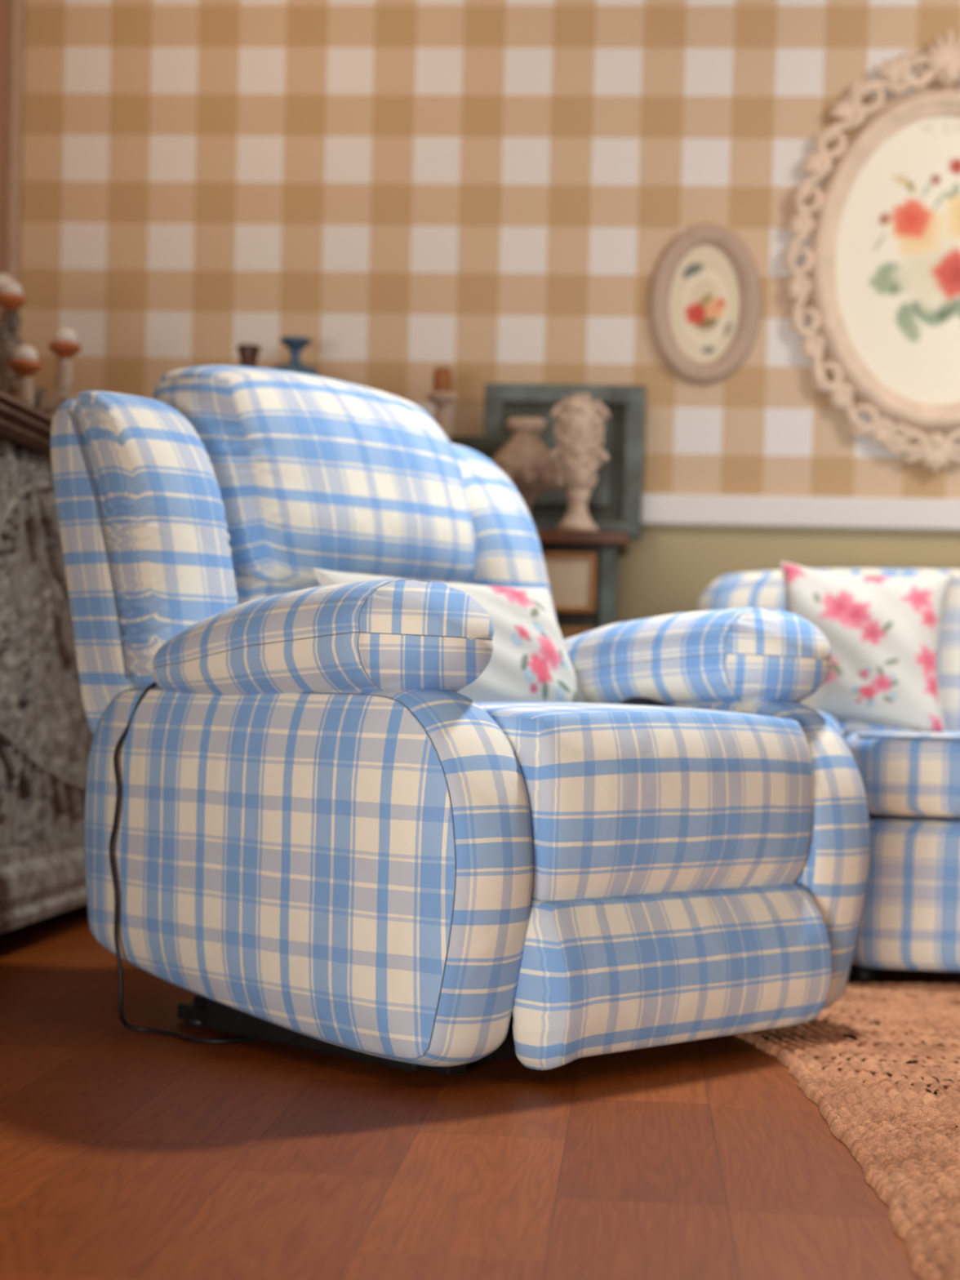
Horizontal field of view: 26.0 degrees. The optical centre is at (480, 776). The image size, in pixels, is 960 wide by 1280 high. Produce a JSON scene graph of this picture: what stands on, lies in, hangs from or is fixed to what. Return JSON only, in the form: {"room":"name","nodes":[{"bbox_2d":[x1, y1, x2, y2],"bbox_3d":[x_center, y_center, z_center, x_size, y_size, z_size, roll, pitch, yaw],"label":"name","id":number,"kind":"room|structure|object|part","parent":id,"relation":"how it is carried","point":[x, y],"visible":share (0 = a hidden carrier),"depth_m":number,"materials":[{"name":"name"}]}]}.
{"room":"living room","nodes":[
{"label":"living room","id":0,"kind":"room"},
{"bbox_2d":[0,0,11,315],"bbox_3d":[-1.501,-0.986,1.883,0.100,2.800,6.790,2,2,4],"label":"wall","id":1,"kind":"structure","parent":0,"point":[5,5],"depth_m":5.18,"materials":[{"name":"beige paint"}]},
{"bbox_2d":[0,902,959,1279],"bbox_3d":[1.364,0.534,1.765,5.915,0.080,6.890,2,2,4],"label":"floor","id":2,"kind":"structure","parent":0,"point":[126,1153],"depth_m":2.37,"materials":[{"name":"brown wood"}]},
{"bbox_2d":[0,391,93,933],"bbox_3d":[-1.075,-0.180,4.050,0.440,1.062,2.120,2,2,4],"label":"sideboard","id":3,"kind":"object","parent":2,"relation":"on","point":[46,735],"visible":0.47,"depth_m":4.18,"materials":[{"name":"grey wood"}]},
{"bbox_2d":[0,273,81,415],"bbox_3d":[-0.983,-0.886,4.364,0.277,0.331,0.161,3,2,30],"label":"candelabrum","id":4,"kind":"object","parent":3,"relation":"on","point":[19,362],"visible":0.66,"depth_m":4.33,"materials":[{"name":"ceramic"}]},
{"bbox_2d":[0,293,26,311],"bbox_3d":[-0.968,-0.978,4.296,0.062,0.032,0.062,2,2,4],"label":"cup","id":5,"kind":"object","parent":4,"relation":"on","point":[11,302],"depth_m":4.28,"materials":[{"name":"ceramic"}]},
{"bbox_3d":[-0.963,-0.791,4.326,0.043,0.074,0.122,0,2,-34],"label":"arm","id":6,"kind":"part","parent":4,"relation":"part of"},
{"bbox_3d":[-0.987,-0.853,4.355,0.160,0.255,0.123,2,2,4],"label":"stem","id":7,"kind":"part","parent":4,"relation":"part of","materials":[{"name":"beige"}]},
{"bbox_2d":[8,359,42,377],"bbox_3d":[-0.938,-0.840,4.288,0.068,0.035,0.068,2,2,4],"label":"cup","id":8,"kind":"object","parent":4,"relation":"on","point":[22,367],"depth_m":4.27,"materials":[{"name":"ceramic"}]},
{"bbox_3d":[-0.927,-0.814,4.359,0.150,0.121,0.038,2,2,4],"label":"arm","id":9,"kind":"part","parent":4,"relation":"part of"},
{"bbox_2d":[48,340,81,359],"bbox_3d":[-0.868,-0.890,4.351,0.068,0.035,0.068,2,2,4],"label":"cup","id":10,"kind":"object","parent":4,"relation":"on","point":[64,349],"depth_m":4.33,"materials":[{"name":"ceramic"}]},
{"bbox_2d":[50,364,871,1075],"bbox_3d":[-0.074,-0.158,3.413,1.028,1.114,1.190,-1,3,-45],"label":"recliner armchair","id":11,"kind":"object","parent":2,"relation":"on","point":[299,823],"visible":0.91,"depth_m":3.04,"materials":[{"name":"fabric"}]},
{"bbox_3d":[-0.450,0.121,3.159,0.242,0.554,0.058,2,2,24],"label":"power cord","id":12,"kind":"part","parent":11,"relation":"part of","materials":[{"name":"black rubber"}]},
{"bbox_2d":[234,574,319,604],"bbox_3d":[-0.252,-0.216,3.644,0.587,0.265,0.265,-1,3,-45],"label":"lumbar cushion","id":13,"kind":"object","parent":11,"relation":"on","point":[248,587],"depth_m":3.47,"materials":[{"name":"fabric"}]},
{"bbox_3d":[-0.278,0.120,3.060,0.208,0.521,0.878,-1,3,-45],"label":"armrest","id":14,"kind":"part","parent":11,"relation":"part of","materials":[{"name":"fabric"}]},
{"bbox_2d":[153,364,476,585],"bbox_3d":[-0.289,-0.525,3.733,0.589,0.414,0.398,-1,3,-45],"label":"cushion","id":15,"kind":"object","parent":11,"relation":"on","point":[311,471],"depth_m":3.56,"materials":[{"name":"fabric"}]},
{"bbox_3d":[0.028,0.335,3.301,0.800,0.118,0.470,-1,3,-45],"label":"frame","id":16,"kind":"part","parent":11,"relation":"part of","materials":[{"name":"black metal"}]},
{"bbox_2d":[311,568,588,702],"bbox_3d":[-0.029,-0.204,3.446,0.548,0.252,0.178,0,3,-43],"label":"floral pillow","id":17,"kind":"object","parent":11,"relation":"on","point":[530,661],"visible":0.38,"depth_m":3.47,"materials":[{"name":"fabric"}]},
{"bbox_3d":[-0.025,0.328,2.986,0.020,0.045,0.243,-1,3,-45],"label":"linkage arm","id":18,"kind":"part","parent":11,"relation":"part of","materials":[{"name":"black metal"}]},
{"bbox_2d":[477,702,813,900],"bbox_3d":[0.097,0.050,3.246,0.665,0.333,0.640,-1,3,-45],"label":"seat cushion","id":19,"kind":"object","parent":11,"relation":"on","point":[690,801],"depth_m":2.98,"materials":[{"name":"fabric"}]},
{"bbox_2d":[617,697,676,707],"bbox_3d":[0.279,-0.118,3.452,0.110,0.026,0.024,1,2,-1],"label":"strap","id":20,"kind":"object","parent":11,"relation":"on","point":[634,700],"visible":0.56,"depth_m":3.44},
{"bbox_3d":[0.282,0.115,3.619,0.208,0.521,0.878,-1,3,-45],"label":"armrest","id":21,"kind":"part","parent":11,"relation":"part of","materials":[{"name":"fabric"}]},
{"bbox_2d":[536,530,628,639],"bbox_3d":[-0.179,-0.117,4.958,1.034,0.918,0.418,2,2,4],"label":"base cabinet","id":22,"kind":"object","parent":2,"relation":"on","point":[582,566],"visible":0.07,"depth_m":4.74,"materials":[{"name":"green paint"}]},
{"bbox_2d":[236,343,261,367],"bbox_3d":[-0.546,-0.795,4.872,0.120,0.424,0.120,2,2,4],"label":"ceramic vase","id":23,"kind":"object","parent":22,"relation":"on","point":[248,354],"visible":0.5,"depth_m":4.85,"materials":[{"name":"brown ceramic"}]},
{"bbox_2d":[271,336,319,376],"bbox_3d":[-0.436,-0.801,4.863,0.120,0.443,0.120,2,2,4],"label":"candle holder","id":24,"kind":"object","parent":22,"relation":"on","point":[295,344],"visible":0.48,"depth_m":4.83,"materials":[{"name":"blue ceramic"}]},
{"bbox_2d":[426,366,457,443],"bbox_3d":[-0.091,-0.760,4.838,0.104,0.380,0.104,2,2,4],"label":"candle holder","id":25,"kind":"object","parent":22,"relation":"on","point":[442,397],"visible":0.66,"depth_m":4.82,"materials":[{"name":"beige ceramic"}]},
{"bbox_2d":[432,366,452,392],"bbox_3d":[-0.087,-0.919,4.833,0.046,0.062,0.046,2,2,4],"label":"candle","id":26,"kind":"object","parent":25,"relation":"on","point":[442,375],"depth_m":4.81,"materials":[{"name":"orange wax"}]},
{"bbox_2d":[448,435,512,460],"bbox_3d":[-0.002,-0.698,5.050,0.180,0.247,0.080,2,2,4],"label":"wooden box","id":27,"kind":"object","parent":22,"relation":"on","point":[488,446],"visible":0.04,"depth_m":5.01,"materials":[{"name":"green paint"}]},
{"bbox_2d":[490,416,564,530],"bbox_3d":[0.107,-0.705,4.901,0.183,0.276,0.186,2,2,4],"label":"vase","id":28,"kind":"object","parent":22,"relation":"on","point":[524,460],"visible":0.79,"depth_m":4.85,"materials":[{"name":"brown ceramic"}]},
{"bbox_3d":[0.108,-0.824,4.896,0.088,0.038,0.088,2,2,27],"label":"crown","id":29,"kind":"part","parent":28,"relation":"part of","materials":[{"name":"beige ceramic"}]},
{"bbox_2d":[483,382,644,540],"bbox_3d":[0.203,-0.773,5.103,0.392,0.374,0.037,2,2,4],"label":"picture frame","id":30,"kind":"object","parent":22,"relation":"on","point":[614,504],"visible":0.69,"depth_m":5.09,"materials":[{"name":"green paint"}]},
{"bbox_3d":[0.031,-0.777,5.116,0.046,0.287,0.037,2,2,4],"label":"frame rail","id":31,"kind":"part","parent":30,"relation":"part of","materials":[{"name":"teal paint"}]},
{"bbox_3d":[0.202,-0.773,5.096,0.235,0.220,0.011,2,2,4],"label":"panel","id":32,"kind":"part","parent":30,"relation":"part of","materials":[{"name":"teal paint"}]},
{"bbox_3d":[0.207,-0.937,5.097,0.392,0.044,0.037,2,2,4],"label":"frame rail","id":33,"kind":"part","parent":30,"relation":"part of","materials":[{"name":"teal paint"}]},
{"bbox_3d":[0.199,-0.607,5.109,0.392,0.043,0.037,2,2,4],"label":"frame rail","id":34,"kind":"part","parent":30,"relation":"part of","materials":[{"name":"teal paint"}]},
{"bbox_3d":[0.376,-0.767,5.090,0.046,0.287,0.037,2,2,4],"label":"frame rail","id":35,"kind":"part","parent":30,"relation":"part of","materials":[{"name":"teal paint"}]},
{"bbox_3d":[0.041,-0.509,4.748,0.450,0.012,0.005,2,2,4],"label":"edge moulding","id":36,"kind":"part","parent":22,"relation":"part of","materials":[{"name":"brown wood"}]},
{"bbox_3d":[0.040,-0.448,4.762,0.450,0.135,0.018,2,2,4],"label":"drawer","id":37,"kind":"part","parent":22,"relation":"part of","materials":[{"name":"beige paint"}]},
{"bbox_3d":[0.035,-0.268,4.768,0.450,0.155,0.018,2,2,4],"label":"drawer","id":38,"kind":"part","parent":22,"relation":"part of","materials":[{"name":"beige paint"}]},
{"bbox_3d":[0.037,-0.386,4.753,0.450,0.012,0.005,2,2,4],"label":"edge moulding","id":39,"kind":"part","parent":22,"relation":"part of","materials":[{"name":"brown wood"}]},
{"bbox_3d":[0.036,-0.339,4.754,0.450,0.012,0.005,2,2,4],"label":"edge moulding","id":40,"kind":"part","parent":22,"relation":"part of","materials":[{"name":"brown wood"}]},
{"bbox_2d":[548,392,609,531],"bbox_3d":[0.231,-0.721,4.773,0.126,0.323,0.098,3,2,33],"label":"vase","id":41,"kind":"object","parent":22,"relation":"on","point":[579,429],"visible":1,"depth_m":4.75,"materials":[{"name":"beige ceramic"}]},
{"bbox_3d":[0.257,-0.441,4.734,0.012,0.111,0.005,2,2,4],"label":"edge moulding","id":42,"kind":"part","parent":22,"relation":"part of","materials":[{"name":"brown wood"}]},
{"bbox_3d":[0.283,-0.084,4.770,0.035,0.889,0.035,2,2,4],"label":"corner post","id":43,"kind":"part","parent":22,"relation":"part of","materials":[{"name":"teal paint"}]},
{"bbox_3d":[0.308,-0.095,5.098,0.035,0.889,0.035,2,2,4],"label":"corner post","id":44,"kind":"part","parent":22,"relation":"part of","materials":[{"name":"teal paint"}]},
{"bbox_2d":[694,568,959,983],"bbox_3d":[1.463,-0.013,4.343,2.035,0.838,1.022,2,2,4],"label":"plaid sofa","id":45,"kind":"object","parent":2,"relation":"on","point":[910,920],"visible":0.25,"depth_m":3.92,"materials":[{"name":"fabric"}]},
{"bbox_3d":[1.480,-0.198,4.499,2.035,0.478,0.326,2,2,4],"label":"backrest","id":46,"kind":"part","parent":45,"relation":"part of","materials":[{"name":"fabric"}]},
{"bbox_3d":[0.614,0.105,4.302,0.225,0.489,0.740,2,2,4],"label":"armrest","id":47,"kind":"part","parent":45,"relation":"part of","materials":[{"name":"fabric"}]},
{"bbox_2d":[780,561,953,732],"bbox_3d":[0.769,-0.259,4.193,0.356,0.353,0.184,2,2,11],"label":"floral pillow","id":48,"kind":"object","parent":45,"relation":"on","point":[882,633],"visible":0.87,"depth_m":4.14,"materials":[{"name":"fabric"}]},
{"bbox_2d":[841,730,959,817],"bbox_3d":[1.591,0.005,4.154,1.750,0.162,0.666,2,2,4],"label":"seat cushion","id":49,"kind":"object","parent":45,"relation":"on","point":[904,773],"depth_m":3.89,"materials":[{"name":"fabric"}]},
{"bbox_2d":[733,982,959,1279],"bbox_3d":[1.413,0.461,2.501,2.238,0.015,2.879,2,2,4],"label":"braided rug","id":50,"kind":"object","parent":2,"relation":"on","point":[904,1137],"visible":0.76,"depth_m":2.81,"materials":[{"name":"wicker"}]},
{"bbox_2d":[19,0,959,622],"bbox_3d":[1.659,-1.016,5.098,5.915,2.800,0.100,2,2,4],"label":"wall","id":51,"kind":"structure","parent":0,"point":[485,191],"depth_m":5.16,"materials":[{"name":"paper"}]},
{"bbox_2d":[6,0,25,334],"bbox_3d":[-1.166,-1.620,5.228,0.030,1.748,0.030,2,2,4],"label":"trim","id":52,"kind":"structure","parent":51,"relation":"attached to","point":[15,170],"depth_m":5.22,"materials":[{"name":"beige wood"}]},
{"bbox_2d":[648,223,761,384],"bbox_3d":[0.553,-1.163,5.115,0.276,0.392,0.028,2,2,4],"label":"picture","id":53,"kind":"object","parent":51,"relation":"attached to","point":[705,295],"visible":1,"depth_m":5.12,"materials":[{"name":"beige wood"}]},
{"bbox_2d":[669,244,741,363],"bbox_3d":[0.554,-1.164,5.125,0.184,0.300,0.008,2,2,4],"label":"painting","id":54,"kind":"object","parent":53,"relation":"attached to","point":[705,279],"depth_m":5.12,"materials":[{"name":"paper"}]},
{"bbox_2d":[640,493,959,531],"bbox_3d":[1.694,-0.625,5.044,5.815,0.079,0.028,2,2,4],"label":"trim","id":55,"kind":"structure","parent":51,"relation":"attached to","point":[657,509],"depth_m":5.10,"materials":[{"name":"white paint"}]},
{"bbox_2d":[782,28,959,474],"bbox_3d":[1.124,-1.275,5.056,0.768,1.075,0.052,2,2,4],"label":"picture","id":56,"kind":"object","parent":51,"relation":"attached to","point":[882,261],"visible":1,"depth_m":5.07,"materials":[{"name":"paint"}]},
{"bbox_3d":[1.124,-1.257,5.059,0.636,0.822,0.041,2,2,4],"label":"frame","id":57,"kind":"part","parent":56,"relation":"part of","materials":[{"name":"beige plastic"}]},
{"bbox_2d":[835,115,959,404],"bbox_3d":[1.125,-1.257,5.076,0.524,0.710,0.014,2,2,4],"label":"painting","id":58,"kind":"object","parent":56,"relation":"attached to","point":[897,206],"depth_m":5.08,"materials":[{"name":"paper"}]}
]}

